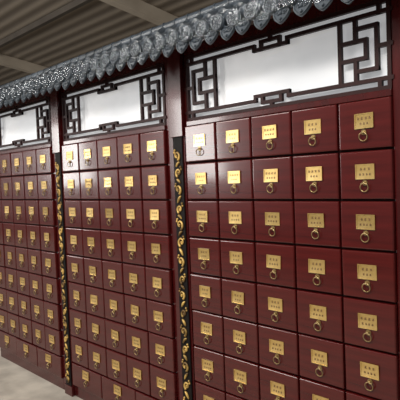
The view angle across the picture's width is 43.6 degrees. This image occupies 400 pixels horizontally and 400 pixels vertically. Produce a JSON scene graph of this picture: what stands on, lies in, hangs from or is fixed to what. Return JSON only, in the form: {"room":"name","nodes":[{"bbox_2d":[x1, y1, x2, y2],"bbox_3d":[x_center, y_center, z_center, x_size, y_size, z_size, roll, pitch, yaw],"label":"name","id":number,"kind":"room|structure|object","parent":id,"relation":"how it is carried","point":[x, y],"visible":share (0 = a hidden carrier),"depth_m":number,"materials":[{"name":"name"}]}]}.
{"room":"pharmacy","nodes":[
{"label":"pharmacy","id":0,"kind":"room"},
{"bbox_2d":[0,348,82,399],"bbox_3d":[-4.290,1.264,11.238,24.000,0.100,34.000,-4,3,-45],"label":"floor","id":1,"kind":"structure","parent":0,"point":[16,382],"depth_m":3.73,"materials":[{"name":"concrete"}]},
{"bbox_2d":[0,90,65,389],"bbox_3d":[-1.263,0.287,4.112,0.457,2.180,1.148,-4,3,-45],"label":"medicine cabinet","id":2,"kind":"object","parent":1,"relation":"on","point":[31,311],"visible":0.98,"depth_m":3.87,"materials":[{"name":"brown wood"}]},
{"bbox_2d":[50,88,74,396],"bbox_3d":[-0.863,0.291,3.627,0.331,2.180,0.100,-4,3,-45],"label":"carved pilaster","id":3,"kind":"object","parent":1,"relation":"on","point":[55,96],"visible":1,"depth_m":3.50,"materials":[{"name":"black paint"}]},
{"bbox_2d":[60,53,182,399],"bbox_3d":[-0.385,0.288,3.226,0.457,2.180,1.148,-4,3,-45],"label":"medicine cabinet","id":4,"kind":"object","parent":1,"relation":"on","point":[118,160],"visible":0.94,"depth_m":3.01,"materials":[{"name":"brown wood"}]},
{"bbox_2d":[0,0,353,107],"bbox_3d":[-0.637,-0.794,3.009,0.361,0.266,3.852,-4,3,-45],"label":"tiled eave","id":5,"kind":"object","parent":4,"relation":"on","point":[223,18],"visible":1,"depth_m":2.41,"materials":[{"name":"grey tile"}]},
{"bbox_2d":[166,49,195,399],"bbox_3d":[0.015,0.292,2.742,0.331,2.180,0.100,-4,3,-45],"label":"carved pilaster","id":6,"kind":"object","parent":1,"relation":"on","point":[175,69],"visible":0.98,"depth_m":2.62,"materials":[{"name":"black paint"}]},
{"bbox_2d":[183,0,399,399],"bbox_3d":[0.493,0.290,2.340,0.457,2.180,1.148,-4,3,-45],"label":"medicine cabinet","id":7,"kind":"object","parent":1,"relation":"on","point":[292,129],"visible":1,"depth_m":2.11,"materials":[{"name":"brown wood"}]},
{"bbox_2d":[0,0,223,85],"bbox_3d":[-2.674,-2.997,12.833,17.000,2.480,34.000,-4,3,-45],"label":"ceiling","id":8,"kind":"structure","parent":0,"point":[96,24],"depth_m":9.07,"materials":[{"name":"beige wood"}]},
{"bbox_2d":[0,54,47,73],"bbox_3d":[-2.527,-2.845,12.697,17.000,2.580,0.160,-4,3,-45],"label":"ceiling beam","id":9,"kind":"structure","parent":8,"relation":"attached to","point":[7,61],"depth_m":11.13,"materials":[{"name":"paint"}]},
{"bbox_2d":[0,0,92,47],"bbox_3d":[-4.742,-3.133,10.783,0.080,0.099,34.000,-4,3,-45],"label":"ceiling beam","id":10,"kind":"structure","parent":8,"relation":"attached to","point":[75,4],"depth_m":8.68,"materials":[{"name":"metal"}]},
{"bbox_2d":[100,0,178,25],"bbox_3d":[0.641,-2.840,9.501,17.000,2.580,0.160,-4,3,-45],"label":"ceiling beam","id":11,"kind":"structure","parent":8,"relation":"attached to","point":[139,8],"depth_m":7.90,"materials":[{"name":"paint"}]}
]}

